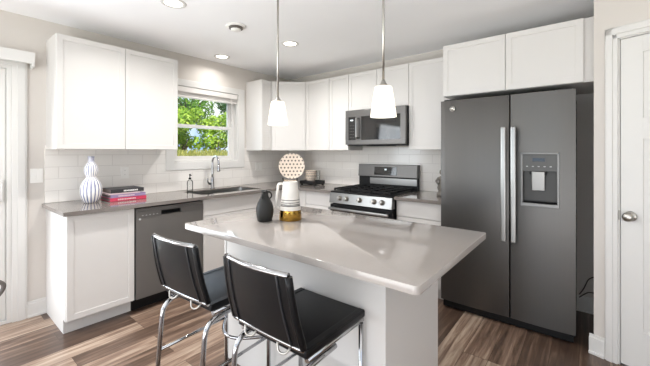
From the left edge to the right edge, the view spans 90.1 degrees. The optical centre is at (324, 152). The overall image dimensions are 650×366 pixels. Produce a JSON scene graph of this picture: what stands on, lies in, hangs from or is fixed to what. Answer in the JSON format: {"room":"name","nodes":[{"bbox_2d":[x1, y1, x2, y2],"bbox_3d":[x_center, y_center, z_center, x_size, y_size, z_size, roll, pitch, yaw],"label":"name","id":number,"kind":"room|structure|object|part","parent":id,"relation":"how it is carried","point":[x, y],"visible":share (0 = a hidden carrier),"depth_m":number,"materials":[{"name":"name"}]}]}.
{"room":"kitchen","nodes":[
{"label":"kitchen","id":0,"kind":"room"},
{"bbox_2d":[0,10,288,301],"bbox_3d":[-2.947,0.118,2.086,0.140,2.446,7.740,0,0,39],"label":"wall","id":1,"kind":"structure","parent":0,"point":[17,31],"depth_m":2.70,"materials":[{"name":"beige paint"}]},
{"bbox_2d":[0,59,26,324],"bbox_3d":[-3.109,0.291,1.863,0.166,2.100,2.067,0,0,39],"label":"door","id":2,"kind":"structure","parent":1,"relation":"in","point":[13,74],"depth_m":2.56,"materials":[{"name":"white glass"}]},
{"bbox_3d":[-2.508,0.311,2.515,0.047,0.200,0.030,0,0,39],"label":"handle","id":3,"kind":"part","parent":2,"relation":"part of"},
{"bbox_3d":[-2.825,0.329,2.190,0.040,1.971,0.960,0,0,39],"label":"panel","id":4,"kind":"part","parent":2,"relation":"part of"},
{"bbox_2d":[0,47,34,68],"bbox_3d":[-3.016,-0.737,1.802,0.110,0.115,2.110,0,0,39],"label":"valance","id":5,"kind":"object","parent":1,"relation":"attached to","point":[5,53],"visible":1,"depth_m":2.51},
{"bbox_2d":[30,168,42,182],"bbox_3d":[-2.377,0.192,2.676,0.010,0.118,0.082,0,0,39],"label":"switch plate","id":6,"kind":"object","parent":1,"relation":"attached to","point":[36,175],"visible":1,"depth_m":2.67,"materials":[{"name":"white plastic"}]},
{"bbox_2d":[27,297,46,317],"bbox_3d":[-2.370,1.276,2.671,0.026,0.130,0.119,0,0,39],"label":"baseboard","id":7,"kind":"structure","parent":1,"relation":"attached to","point":[36,307],"depth_m":2.67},
{"bbox_2d":[46,33,177,149],"bbox_3d":[-1.913,-0.478,3.000,0.325,0.905,0.966,0,0,39],"label":"upper cabinet","id":8,"kind":"object","parent":1,"relation":"attached to","point":[100,96],"visible":1,"depth_m":2.80,"materials":[{"name":"wood"}]},
{"bbox_3d":[-1.944,-0.478,2.717,0.019,0.901,0.483,0,0,39],"label":"door","id":9,"kind":"part","parent":8,"relation":"part of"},
{"bbox_3d":[-1.641,-0.478,3.093,0.019,0.901,0.475,0,0,39],"label":"door","id":10,"kind":"part","parent":8,"relation":"part of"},
{"bbox_2d":[45,145,288,202],"bbox_3d":[-1.447,0.184,3.830,0.009,0.486,2.862,0,0,39],"label":"backsplash","id":11,"kind":"structure","parent":1,"relation":"attached to","point":[64,168],"depth_m":3.30,"materials":[{"name":"tile"}]},
{"bbox_2d":[121,167,128,178],"bbox_3d":[-1.960,0.198,3.179,0.009,0.114,0.070,0,0,39],"label":"wall outlet","id":12,"kind":"object","parent":11,"relation":"attached to","point":[124,170],"visible":1,"depth_m":3.17,"materials":[{"name":"white plastic"}]},
{"bbox_2d":[255,162,261,170],"bbox_3d":[-0.912,0.196,4.479,0.010,0.114,0.116,0,0,39],"label":"wall outlet","id":13,"kind":"object","parent":11,"relation":"attached to","point":[258,166],"visible":1,"depth_m":4.47,"materials":[{"name":"white plastic"}]},
{"bbox_2d":[166,78,243,170],"bbox_3d":[-1.445,-0.312,3.934,0.159,1.017,1.025,0,0,39],"label":"window","id":14,"kind":"structure","parent":1,"relation":"in","point":[235,112],"depth_m":4.09,"materials":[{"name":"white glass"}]},
{"bbox_3d":[-1.472,-0.124,3.953,0.024,0.405,0.751,0,0,39],"label":"sash","id":15,"kind":"part","parent":14,"relation":"part of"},
{"bbox_3d":[-1.481,-0.318,3.960,0.067,0.845,0.825,0,0,39],"label":"frame","id":16,"kind":"part","parent":14,"relation":"part of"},
{"bbox_3d":[-1.491,-0.494,3.967,0.024,0.415,0.751,0,0,39],"label":"sash","id":17,"kind":"part","parent":14,"relation":"part of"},
{"bbox_2d":[178,86,236,124],"bbox_3d":[-1.417,-0.543,3.908,0.082,0.389,0.817,0,0,39],"label":"window blind","id":18,"kind":"object","parent":14,"relation":"attached to","point":[184,92],"visible":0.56,"depth_m":3.87,"materials":[{"name":"white"}]},
{"bbox_3d":[-1.420,-0.633,3.910,0.063,0.017,0.809,0,0,39],"label":"rail","id":19,"kind":"part","parent":18,"relation":"part of","materials":[{"name":"white"}]},
{"bbox_2d":[246,79,271,150],"bbox_3d":[-0.875,-0.478,4.289,0.325,0.905,0.165,0,0,39],"label":"upper cabinet","id":20,"kind":"object","parent":1,"relation":"attached to","point":[258,92],"visible":0.94,"depth_m":4.20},
{"bbox_3d":[-0.755,-0.478,4.193,0.019,0.901,0.161,0,0,39],"label":"door","id":21,"kind":"part","parent":20,"relation":"part of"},
{"bbox_2d":[0,0,593,79],"bbox_3d":[-0.379,-1.165,0.030,6.760,0.120,7.760,0,0,39],"label":"ceiling","id":22,"kind":"structure","parent":0,"point":[331,35],"depth_m":2.80,"materials":[{"name":"paint"}]},
{"bbox_2d":[160,0,186,8],"bbox_3d":[-1.121,-1.102,2.400,0.180,0.006,0.180,0,0,39],"label":"recessed light","id":23,"kind":"object","parent":22,"relation":"in","point":[177,4],"visible":1,"depth_m":2.40,"materials":[{"name":"white"}]},
{"bbox_2d":[214,54,229,58],"bbox_3d":[-1.188,-1.102,3.742,0.180,0.006,0.180,0,0,39],"label":"recessed light","id":24,"kind":"object","parent":22,"relation":"in","point":[220,56],"visible":1,"depth_m":3.73,"materials":[{"name":"white"}]},
{"bbox_2d":[226,22,245,31],"bbox_3d":[-0.779,-1.084,2.838,0.172,0.042,0.172,0,0,39],"label":"smoke detector","id":25,"kind":"object","parent":22,"relation":"attached to","point":[233,26],"visible":1,"depth_m":2.80,"materials":[{"name":"white plastic"}]},
{"bbox_2d":[268,0,287,125],"bbox_3d":[-0.303,-0.640,2.088,0.129,0.928,0.129,0,0,39],"label":"pendant lamp","id":26,"kind":"object","parent":22,"relation":"hanging from","point":[277,115],"visible":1,"depth_m":2.06,"materials":[{"name":"white glass"}]},
{"bbox_3d":[-0.303,-0.722,2.088,0.012,0.727,0.012,0,0,39],"label":"stem","id":27,"kind":"part","parent":26,"relation":"part of","materials":[{"name":"silver metal"}]},
{"bbox_3d":[-0.303,-0.251,2.088,0.129,0.150,0.129,0,0,39],"label":"lamp shade","id":28,"kind":"part","parent":26,"relation":"part of","materials":[{"name":"white glass"}]},
{"bbox_2d":[281,41,298,46],"bbox_3d":[-0.356,-1.102,3.295,0.180,0.006,0.180,0,0,39],"label":"recessed light","id":29,"kind":"object","parent":22,"relation":"in","point":[284,43],"visible":1,"depth_m":3.28,"materials":[{"name":"white"}]},
{"bbox_2d":[370,0,396,117],"bbox_3d":[0.289,-0.640,1.611,0.129,0.928,0.129,0,0,39],"label":"pendant lamp","id":30,"kind":"object","parent":22,"relation":"hanging from","point":[383,104],"visible":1,"depth_m":1.57,"materials":[{"name":"white glass"}]},
{"bbox_3d":[0.289,-0.722,1.611,0.012,0.727,0.012,0,0,39],"label":"stem","id":31,"kind":"part","parent":30,"relation":"part of","materials":[{"name":"silver metal"}]},
{"bbox_3d":[0.289,-0.251,1.611,0.129,0.150,0.129,0,0,39],"label":"lamp shade","id":32,"kind":"part","parent":30,"relation":"part of","materials":[{"name":"white glass"}]},
{"bbox_2d":[0,297,627,365],"bbox_3d":[-0.379,1.391,0.030,6.760,0.100,7.760,0,0,39],"label":"floor","id":33,"kind":"structure","parent":0,"point":[130,338],"depth_m":2.29,"materials":[{"name":"wood"}]},
{"bbox_2d":[0,280,5,295],"bbox_3d":[-2.215,0.911,1.831,0.502,0.860,0.543,0,0,39],"label":"dining chair","id":34,"kind":"object","parent":33,"relation":"on","point":[2,283],"visible":1,"depth_m":1.87,"materials":[{"name":"grey"}]},
{"bbox_2d":[46,208,133,333],"bbox_3d":[-1.962,0.899,2.711,0.610,0.884,0.455,0,0,39],"label":"base cabinet","id":35,"kind":"object","parent":33,"relation":"on","point":[90,257],"visible":0.83,"depth_m":2.51,"materials":[{"name":"wood"}]},
{"bbox_3d":[-2.107,0.899,2.547,0.591,0.884,0.018,0,0,39],"label":"panel","id":36,"kind":"part","parent":35,"relation":"part of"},
{"bbox_3d":[-1.732,0.847,2.526,0.019,0.763,0.450,0,0,39],"label":"door","id":37,"kind":"part","parent":35,"relation":"part of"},
{"bbox_2d":[131,200,202,310],"bbox_3d":[-1.613,0.907,3.118,0.604,0.868,0.611,0,0,39],"label":"dishwasher","id":38,"kind":"object","parent":33,"relation":"on","point":[168,221],"visible":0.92,"depth_m":2.82,"materials":[{"name":"black"}]},
{"bbox_3d":[-1.396,0.527,2.936,0.038,0.035,0.178,0,0,39],"label":"pocket handle","id":39,"kind":"part","parent":38,"relation":"part of","materials":[{"name":"black"}]},
{"bbox_2d":[151,233,270,365],"bbox_3d":[-0.597,0.875,1.724,0.416,0.932,0.496,0,0,35],"label":"bar stool","id":40,"kind":"object","parent":33,"relation":"on","point":[178,264],"visible":0.9,"depth_m":1.56,"materials":[{"name":"black leather"}]},
{"bbox_3d":[-0.801,1.048,1.752,0.022,0.576,0.266,0,0,35],"label":"leg","id":41,"kind":"part","parent":40,"relation":"part of","materials":[{"name":"silver metal"}]},
{"bbox_3d":[-0.729,0.419,1.537,0.359,0.019,0.039,0,0,35],"label":"rail","id":42,"kind":"part","parent":40,"relation":"part of","materials":[{"name":"silver metal"}]},
{"bbox_3d":[-0.713,0.554,1.560,0.390,0.263,0.094,0,0,35],"label":"backrest","id":43,"kind":"part","parent":40,"relation":"part of","materials":[{"name":"black leather"}]},
{"bbox_3d":[-0.693,0.692,1.588,0.391,0.019,0.026,0,0,35],"label":"rail","id":44,"kind":"part","parent":40,"relation":"part of","materials":[{"name":"silver metal"}]},
{"bbox_3d":[-0.568,0.720,1.765,0.390,0.030,0.395,0,0,35],"label":"seat","id":45,"kind":"part","parent":40,"relation":"part of","materials":[{"name":"black leather"}]},
{"bbox_3d":[-0.565,0.747,1.768,0.388,0.022,0.374,0,0,35],"label":"seat frame","id":46,"kind":"part","parent":40,"relation":"part of","materials":[{"name":"silver metal"}]},
{"bbox_3d":[-0.502,1.048,1.540,0.022,0.576,0.266,0,0,35],"label":"leg","id":47,"kind":"part","parent":40,"relation":"part of","materials":[{"name":"silver metal"}]},
{"bbox_3d":[-0.613,1.047,2.018,0.021,0.576,0.021,0,0,35],"label":"leg","id":48,"kind":"part","parent":40,"relation":"part of","materials":[{"name":"silver metal"}]},
{"bbox_3d":[-0.314,1.047,1.806,0.021,0.576,0.021,0,0,35],"label":"leg","id":49,"kind":"part","parent":40,"relation":"part of","materials":[{"name":"silver metal"}]},
{"bbox_2d":[201,191,272,272],"bbox_3d":[-1.141,0.899,3.721,0.598,0.884,0.912,0,0,39],"label":"base cabinet","id":50,"kind":"object","parent":33,"relation":"on","point":[213,248],"visible":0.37,"depth_m":3.32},
{"bbox_3d":[-1.058,0.931,3.363,0.019,0.594,0.452,0,0,39],"label":"door","id":51,"kind":"part","parent":50,"relation":"part of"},
{"bbox_3d":[-0.915,0.546,3.540,0.019,0.162,0.907,0,0,39],"label":"false drawer","id":52,"kind":"part","parent":50,"relation":"part of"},
{"bbox_3d":[-0.773,0.931,3.717,0.019,0.594,0.453,0,0,39],"label":"door","id":53,"kind":"part","parent":50,"relation":"part of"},
{"bbox_2d":[273,190,306,207],"bbox_3d":[-0.471,0.899,4.318,0.893,0.884,0.854,0,0,39],"label":"base cabinet","id":54,"kind":"object","parent":33,"relation":"on","point":[302,194],"visible":0.13,"depth_m":3.94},
{"bbox_2d":[42,181,349,216],"bbox_3d":[-0.943,0.442,3.413,1.318,0.030,2.880,0,0,39],"label":"countertop","id":55,"kind":"structure","parent":54,"relation":"on","point":[67,208],"depth_m":3.00,"materials":[{"name":"grey stone"}]},
{"bbox_2d":[79,156,102,202],"bbox_3d":[-1.997,0.230,2.772,0.161,0.394,0.161,0,0,39],"label":"vase","id":56,"kind":"object","parent":55,"relation":"on","point":[90,190],"visible":1,"depth_m":2.73,"materials":[{"name":"white ceramic"}]},
{"bbox_2d":[100,195,145,201],"bbox_3d":[-1.844,0.411,2.973,0.246,0.030,0.295,0,0,39],"label":"book","id":57,"kind":"object","parent":55,"relation":"on","point":[141,196],"visible":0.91,"depth_m":2.88,"materials":[{"name":"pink paper"}]},
{"bbox_2d":[102,191,145,197],"bbox_3d":[-1.847,0.382,2.977,0.241,0.028,0.285,0,0,39],"label":"book","id":58,"kind":"object","parent":57,"relation":"on","point":[141,192],"visible":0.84,"depth_m":2.89,"materials":[{"name":"purple paper"}]},
{"bbox_2d":[102,191,139,194],"bbox_3d":[-1.859,0.361,2.946,0.220,0.012,0.255,0,0,39],"label":"book","id":59,"kind":"object","parent":58,"relation":"on","point":[105,193],"visible":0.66,"depth_m":2.87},
{"bbox_2d":[102,186,143,193],"bbox_3d":[-1.849,0.338,2.970,0.236,0.033,0.268,0,0,39],"label":"book","id":60,"kind":"object","parent":59,"relation":"on","point":[122,189],"visible":0.91,"depth_m":2.90,"materials":[{"name":"black paper"}]},
{"bbox_2d":[187,174,192,191],"bbox_3d":[-1.468,0.332,3.540,0.072,0.190,0.062,0,0,17],"label":"soap dispenser","id":61,"kind":"object","parent":55,"relation":"on","point":[189,174],"visible":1,"depth_m":3.54,"materials":[{"name":"clear glass"}]},
{"bbox_2d":[207,156,219,188],"bbox_3d":[-1.298,0.232,3.777,0.193,0.390,0.114,0,0,39],"label":"kitchen faucet","id":62,"kind":"object","parent":55,"relation":"on","point":[211,184],"visible":1,"depth_m":3.82,"materials":[{"name":"silver metal"}]},
{"bbox_2d":[210,177,214,188],"bbox_3d":[-1.333,0.357,3.843,0.056,0.140,0.056,0,0,39],"label":"faucet","id":63,"kind":"object","parent":62,"relation":"attached to","point":[212,178],"depth_m":3.82,"materials":[{"name":"silver metal"}]},
{"bbox_3d":[-1.280,0.167,3.792,0.171,0.260,0.023,0,0,43],"label":"spout","id":64,"kind":"part","parent":62,"relation":"part of","materials":[{"name":"silver metal"}]},
{"bbox_2d":[188,187,251,194],"bbox_3d":[-1.148,0.540,3.674,0.408,0.202,0.768,0,0,39],"label":"sink","id":65,"kind":"object","parent":55,"relation":"in","point":[238,188],"visible":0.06,"depth_m":3.87,"materials":[{"name":"metal"}]},
{"bbox_2d":[300,180,324,185],"bbox_3d":[-0.169,0.400,4.324,0.270,0.055,0.200,0,0,39],"label":"serving tray","id":66,"kind":"object","parent":55,"relation":"on","point":[315,182],"visible":0.92,"depth_m":4.25,"materials":[{"name":"black"}]},
{"bbox_2d":[305,175,316,180],"bbox_3d":[-0.191,0.354,4.328,0.159,0.101,0.159,0,0,39],"label":"bowl","id":67,"kind":"object","parent":66,"relation":"on","point":[308,178],"visible":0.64,"depth_m":4.27,"materials":[{"name":"ceramic"}]},
{"bbox_2d":[305,170,315,175],"bbox_3d":[-0.191,0.292,4.328,0.159,0.101,0.159,0,0,39],"label":"bowl","id":68,"kind":"object","parent":67,"relation":"in","point":[308,172],"visible":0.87,"depth_m":4.27,"materials":[{"name":"ceramic"}]},
{"bbox_3d":[-0.458,0.377,4.258,0.210,0.100,0.206,0,0,39],"label":"stand","id":69,"kind":"object","parent":55,"relation":"on","visible":0},
{"bbox_2d":[279,153,304,178],"bbox_3d":[-0.439,0.178,4.296,0.342,0.338,0.065,0,0,-4],"label":"platter","id":70,"kind":"object","parent":69,"relation":"on","point":[291,165],"visible":1,"depth_m":4.30,"materials":[{"name":"ceramic"}]},
{"bbox_3d":[-0.548,0.847,3.995,0.019,0.763,0.251,0,0,39],"label":"filler panel","id":71,"kind":"part","parent":54,"relation":"part of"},
{"bbox_3d":[-0.339,0.847,4.004,0.290,0.763,0.019,0,0,39],"label":"door","id":72,"kind":"part","parent":54,"relation":"part of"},
{"bbox_2d":[223,253,364,365],"bbox_3d":[-0.127,0.875,1.381,0.416,0.932,0.496,0,0,39],"label":"bar stool","id":73,"kind":"object","parent":33,"relation":"on","point":[265,302],"visible":1,"depth_m":1.24,"materials":[{"name":"black leather"}]},
{"bbox_3d":[-0.329,1.048,1.421,0.022,0.576,0.266,0,0,39],"label":"leg","id":74,"kind":"part","parent":73,"relation":"part of","materials":[{"name":"silver metal"}]},
{"bbox_3d":[-0.269,0.419,1.202,0.359,0.019,0.039,0,0,39],"label":"rail","id":75,"kind":"part","parent":73,"relation":"part of","materials":[{"name":"silver metal"}]},
{"bbox_3d":[-0.251,0.554,1.224,0.390,0.263,0.094,0,0,39],"label":"backrest","id":76,"kind":"part","parent":73,"relation":"part of","materials":[{"name":"black leather"}]},
{"bbox_3d":[-0.230,0.692,1.252,0.391,0.019,0.026,0,0,39],"label":"rail","id":77,"kind":"part","parent":73,"relation":"part of","materials":[{"name":"silver metal"}]},
{"bbox_3d":[-0.095,0.720,1.421,0.390,0.030,0.395,0,0,39],"label":"seat","id":78,"kind":"part","parent":73,"relation":"part of","materials":[{"name":"black leather"}]},
{"bbox_3d":[-0.092,0.747,1.424,0.388,0.022,0.374,0,0,39],"label":"seat frame","id":79,"kind":"part","parent":73,"relation":"part of","materials":[{"name":"silver metal"}]},
{"bbox_3d":[-0.043,1.048,1.193,0.022,0.576,0.266,0,0,38],"label":"leg","id":80,"kind":"part","parent":73,"relation":"part of","materials":[{"name":"silver metal"}]},
{"bbox_3d":[0.160,1.047,1.448,0.021,0.576,0.021,0,0,38],"label":"leg","id":81,"kind":"part","parent":73,"relation":"part of","materials":[{"name":"silver metal"}]},
{"bbox_2d":[306,191,330,209],"bbox_3d":[0.122,0.899,4.012,0.412,0.884,0.610,0,0,39],"label":"base cabinet","id":82,"kind":"object","parent":33,"relation":"on","point":[319,200],"visible":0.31,"depth_m":3.79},
{"bbox_3d":[-0.064,0.924,3.782,0.406,0.608,0.019,0,0,39],"label":"door","id":83,"kind":"part","parent":82,"relation":"part of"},
{"bbox_2d":[224,240,437,365],"bbox_3d":[0.003,0.899,2.025,1.188,0.884,0.653,0,0,39],"label":"base cabinet","id":84,"kind":"object","parent":33,"relation":"on","point":[400,328],"visible":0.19,"depth_m":1.60,"materials":[{"name":"wood"}]},
{"bbox_3d":[-0.459,0.899,2.384,0.018,0.884,0.634,0,0,39],"label":"panel","id":85,"kind":"part","parent":84,"relation":"part of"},
{"bbox_2d":[185,206,485,294],"bbox_3d":[0.007,0.442,1.842,1.472,0.030,0.905,0,0,39],"label":"countertop","id":86,"kind":"structure","parent":84,"relation":"on","point":[408,257],"depth_m":1.54,"materials":[{"name":"stone"}]},
{"bbox_2d":[256,190,273,221],"bbox_3d":[-0.375,0.330,2.024,0.109,0.194,0.109,0,0,39],"label":"jug","id":87,"kind":"object","parent":86,"relation":"on","point":[264,208],"visible":1,"depth_m":1.99,"materials":[{"name":"grey ceramic"}]},
{"bbox_2d":[275,181,301,221],"bbox_3d":[-0.223,0.306,2.068,0.153,0.243,0.147,0,0,39],"label":"pitcher","id":88,"kind":"object","parent":86,"relation":"on","point":[290,209],"visible":1,"depth_m":2.02,"materials":[{"name":"white ceramic"}]},
{"bbox_3d":[-0.293,0.279,2.067,0.055,0.175,0.017,0,0,0],"label":"handle","id":89,"kind":"part","parent":88,"relation":"part of","materials":[{"name":"white ceramic"}]},
{"bbox_3d":[0.452,0.899,1.651,0.018,0.884,0.634,0,0,39],"label":"panel","id":90,"kind":"part","parent":84,"relation":"part of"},
{"bbox_2d":[328,164,419,219],"bbox_3d":[0.539,0.742,3.588,0.762,1.198,0.723,0,0,39],"label":"gas range","id":91,"kind":"object","parent":33,"relation":"on","point":[376,190],"visible":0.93,"depth_m":3.54,"materials":[{"name":"grey metal"}]},
{"bbox_3d":[0.332,0.605,3.331,0.722,0.028,0.063,0,0,39],"label":"handle","id":92,"kind":"part","parent":91,"relation":"part of","materials":[{"name":"metal"}]},
{"bbox_3d":[0.364,0.496,3.370,0.758,0.110,0.072,0,0,39],"label":"knob panel","id":93,"kind":"part","parent":91,"relation":"part of","materials":[{"name":"metal"}]},
{"bbox_3d":[0.369,0.846,3.377,0.754,0.560,0.055,0,0,39],"label":"oven door","id":94,"kind":"part","parent":91,"relation":"part of","materials":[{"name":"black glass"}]},
{"bbox_2d":[331,190,416,198],"bbox_3d":[0.538,0.439,3.587,0.762,0.032,0.580,0,0,39],"label":"cooktop","id":95,"kind":"object","parent":91,"relation":"in","point":[354,194],"depth_m":3.36,"materials":[{"name":"black metal"}]},
{"bbox_3d":[0.781,0.339,3.766,0.596,0.075,0.002,0,0,39],"label":"riser plate","id":96,"kind":"part","parent":91,"relation":"part of","materials":[{"name":"metal"}]},
{"bbox_2d":[397,200,441,298],"bbox_3d":[1.060,0.899,3.257,0.448,0.884,0.610,0,0,39],"label":"base cabinet","id":97,"kind":"object","parent":33,"relation":"on","point":[426,213],"visible":0.29,"depth_m":3.01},
{"bbox_2d":[394,191,440,203],"bbox_3d":[1.045,0.442,3.240,0.455,0.030,0.655,0,0,39],"label":"countertop","id":98,"kind":"structure","parent":97,"relation":"on","point":[431,197],"depth_m":3.07,"materials":[{"name":"grey stone"}]},
{"bbox_2d":[435,170,440,195],"bbox_3d":[1.153,0.295,3.183,0.123,0.264,0.119,0,0,39],"label":"figurine","id":99,"kind":"object","parent":98,"relation":"on","point":[439,177],"visible":0.41,"depth_m":3.17,"materials":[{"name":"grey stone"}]},
{"bbox_3d":[0.874,0.539,3.027,0.442,0.148,0.019,0,0,39],"label":"drawer","id":100,"kind":"part","parent":97,"relation":"part of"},
{"bbox_2d":[441,88,576,342],"bbox_3d":[1.547,0.444,2.750,0.927,1.794,0.708,0,0,39],"label":"refrigerator","id":101,"kind":"object","parent":33,"relation":"on","point":[509,163],"visible":1,"depth_m":2.46,"materials":[{"name":"grey metal"}]},
{"bbox_3d":[1.228,0.412,2.676,0.522,1.707,0.077,0,0,39],"label":"door","id":102,"kind":"part","parent":101,"relation":"part of","materials":[{"name":"metal"}]},
{"bbox_3d":[1.367,0.241,2.481,0.034,0.870,0.063,0,0,39],"label":"handle","id":103,"kind":"part","parent":101,"relation":"part of","materials":[{"name":"metal"}]},
{"bbox_3d":[1.418,0.241,2.440,0.034,0.870,0.063,0,0,39],"label":"handle","id":104,"kind":"part","parent":101,"relation":"part of","materials":[{"name":"metal"}]},
{"bbox_3d":[1.574,0.076,2.378,0.210,0.123,0.051,0,0,39],"label":"dispenser panel","id":105,"kind":"part","parent":101,"relation":"part of","materials":[{"name":"grey"}]},
{"bbox_3d":[1.593,0.412,2.383,0.395,1.707,0.077,0,0,39],"label":"door","id":106,"kind":"part","parent":101,"relation":"part of","materials":[{"name":"metal"}]},
{"bbox_2d":[289,49,593,297],"bbox_3d":[0.932,0.118,3.841,3.700,2.446,0.140,0,0,39],"label":"wall","id":107,"kind":"structure","parent":0,"point":[585,102],"depth_m":2.74,"materials":[{"name":"beige paint"}]},
{"bbox_2d":[257,81,314,150],"bbox_3d":[-0.501,-0.478,4.499,0.644,0.905,0.633,0,0,39],"label":"upper cabinet","id":108,"kind":"object","parent":107,"relation":"attached to","point":[291,137],"visible":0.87,"depth_m":4.28,"materials":[{"name":"wood"}]},
{"bbox_3d":[-0.476,-0.478,4.277,0.439,0.901,0.019,0,0,-5],"label":"door","id":109,"kind":"part","parent":108,"relation":"part of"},
{"bbox_2d":[306,78,329,150],"bbox_3d":[0.000,-0.478,4.293,0.391,0.905,0.325,0,0,39],"label":"upper cabinet","id":110,"kind":"object","parent":107,"relation":"attached to","point":[317,91],"visible":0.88,"depth_m":4.17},
{"bbox_2d":[329,74,362,149],"bbox_3d":[0.266,-0.478,4.079,0.291,0.905,0.325,0,0,39],"label":"upper cabinet","id":111,"kind":"object","parent":107,"relation":"attached to","point":[338,85],"visible":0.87,"depth_m":3.96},
{"bbox_3d":[0.170,-0.478,3.960,0.287,0.901,0.019,0,0,39],"label":"door","id":112,"kind":"part","parent":111,"relation":"part of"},
{"bbox_2d":[289,147,440,191],"bbox_3d":[0.439,0.184,4.143,2.536,0.486,0.009,0,0,39],"label":"backsplash","id":113,"kind":"structure","parent":107,"relation":"attached to","point":[335,166],"depth_m":4.13,"materials":[{"name":"tile"}]},
{"bbox_2d":[349,63,408,110],"bbox_3d":[0.677,-0.711,3.748,0.762,0.440,0.325,0,0,39],"label":"upper cabinet","id":114,"kind":"object","parent":107,"relation":"attached to","point":[362,85],"visible":0.56,"depth_m":3.65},
{"bbox_3d":[0.431,-0.711,3.749,0.374,0.436,0.019,0,0,39],"label":"door","id":115,"kind":"part","parent":114,"relation":"part of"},
{"bbox_2d":[345,105,408,145],"bbox_3d":[0.639,-0.279,3.702,0.752,0.419,0.440,0,0,39],"label":"microwave","id":116,"kind":"object","parent":114,"relation":"attached to","point":[361,129],"visible":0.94,"depth_m":3.56,"materials":[{"name":"grey metal"}]},
{"bbox_3d":[0.325,-0.274,3.768,0.097,0.266,0.044,0,0,39],"label":"control panel","id":117,"kind":"part","parent":116,"relation":"part of","materials":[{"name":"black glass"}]},
{"bbox_3d":[0.360,-0.276,3.677,0.025,0.248,0.052,0,0,39],"label":"handle","id":118,"kind":"part","parent":116,"relation":"part of","materials":[{"name":"metal"}]},
{"bbox_3d":[0.610,-0.274,3.539,0.482,0.266,0.043,0,0,39],"label":"door glass","id":119,"kind":"part","parent":116,"relation":"part of","materials":[{"name":"black"}]},
{"bbox_3d":[0.728,-0.711,3.510,0.380,0.436,0.019,0,0,39],"label":"door","id":120,"kind":"part","parent":114,"relation":"part of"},
{"bbox_2d":[409,57,449,149],"bbox_3d":[1.149,-0.478,3.368,0.448,0.905,0.325,0,0,39],"label":"upper cabinet","id":121,"kind":"object","parent":107,"relation":"attached to","point":[426,97],"visible":0.53,"depth_m":3.27,"materials":[{"name":"wood"}]},
{"bbox_2d":[443,16,593,99],"bbox_3d":[1.647,-0.715,2.778,1.057,0.447,0.619,0,0,39],"label":"upper cabinet","id":122,"kind":"object","parent":107,"relation":"attached to","point":[556,56],"visible":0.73,"depth_m":2.50,"materials":[{"name":"wood"}]},
{"bbox_3d":[1.238,-0.715,2.722,0.486,0.443,0.019,0,0,39],"label":"door","id":123,"kind":"part","parent":122,"relation":"part of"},
{"bbox_3d":[1.617,-0.715,2.417,0.481,0.443,0.019,0,0,39],"label":"door","id":124,"kind":"part","parent":122,"relation":"part of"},
{"bbox_2d":[577,295,593,314],"bbox_3d":[2.010,1.276,2.866,0.603,0.130,0.026,0,0,39],"label":"baseboard","id":125,"kind":"structure","parent":107,"relation":"attached to","point":[585,304],"depth_m":2.72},
{"bbox_2d":[579,277,593,297],"bbox_3d":[2.176,1.125,2.694,0.111,0.196,0.033,0,0,39],"label":"power cord","id":126,"kind":"object","parent":107,"relation":"attached to","point":[591,277],"visible":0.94,"depth_m":2.69,"materials":[{"name":"grey plastic"}]},
{"bbox_2d":[594,0,649,337],"bbox_3d":[2.659,0.118,0.831,0.100,2.446,3.180,0,0,-31],"label":"wall","id":127,"kind":"structure","parent":0,"point":[608,14],"depth_m":2.13,"materials":[{"name":"beige paint"}]},
{"bbox_2d":[588,333,604,358],"bbox_3d":[1.793,1.276,2.142,0.026,0.130,0.085,0,0,-31],"label":"baseboard","id":128,"kind":"structure","parent":127,"relation":"attached to","point":[596,343],"depth_m":2.14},
{"bbox_2d":[605,19,649,365],"bbox_3d":[2.083,0.274,1.721,0.164,2.134,0.935,0,0,-31],"label":"door","id":129,"kind":"structure","parent":127,"relation":"in","point":[627,47],"depth_m":2.02,"materials":[{"name":"white wood"}]},
{"bbox_3d":[1.872,0.396,2.064,0.030,0.060,0.013,0,0,-31],"label":"strike plate","id":130,"kind":"part","parent":129,"relation":"part of","materials":[{"name":"silver metal"}]},
{"bbox_3d":[1.865,0.396,1.993,0.070,0.062,0.062,0,0,-31],"label":"knob","id":131,"kind":"part","parent":129,"relation":"part of","materials":[{"name":"silver metal"}]},
{"label":"outside","id":132,"kind":"structure","parent":0,"visible":0},
{"bbox_3d":[-23.994,0.991,23.829,59.800,1.800,80.000,0,0,39],"label":"ground","id":133,"kind":"structure","parent":132,"visible":0},
{"bbox_2d":[178,106,204,150],"bbox_3d":[-6.459,-0.950,14.632,1.903,2.307,1.700,0,0,15],"label":"shrub","id":134,"kind":"object","parent":133,"relation":"on","point":[184,117],"visible":0.49,"depth_m":14.65,"materials":[{"name":"green plant"}]},
{"bbox_2d":[178,97,214,147],"bbox_3d":[-9.444,-1.895,21.866,3.694,4.183,2.622,0,0,4],"label":"tree","id":135,"kind":"object","parent":133,"relation":"on","point":[179,97],"visible":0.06,"depth_m":21.90,"materials":[{"name":"green plant"}]},
{"bbox_2d":[178,97,216,139],"bbox_3d":[-7.108,-2.023,17.027,3.195,4.538,2.775,0,0,-30],"label":"tree","id":136,"kind":"object","parent":133,"relation":"on","point":[194,104],"visible":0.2,"depth_m":17.16,"materials":[{"name":"green plant"}]},
{"bbox_2d":[177,149,227,155],"bbox_3d":[-4.527,0.320,13.729,2.223,0.988,8.532,0,0,39],"label":"grass","id":137,"kind":"structure","parent":133,"relation":"on","point":[191,152],"depth_m":13.52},
{"bbox_2d":[196,112,227,151],"bbox_3d":[-5.176,-0.966,16.111,2.258,2.397,2.339,0,0,-10],"label":"shrub","id":138,"kind":"object","parent":133,"relation":"on","point":[215,142],"visible":0.66,"depth_m":15.70,"materials":[{"name":"green plant"}]},
{"bbox_2d":[214,102,226,114],"bbox_3d":[-5.394,-2.323,20.204,2.706,5.137,2.800,0,0,39],"label":"tree","id":139,"kind":"object","parent":133,"relation":"on","point":[223,108],"visible":0.03,"depth_m":19.75,"materials":[{"name":"green plant"}]}
]}

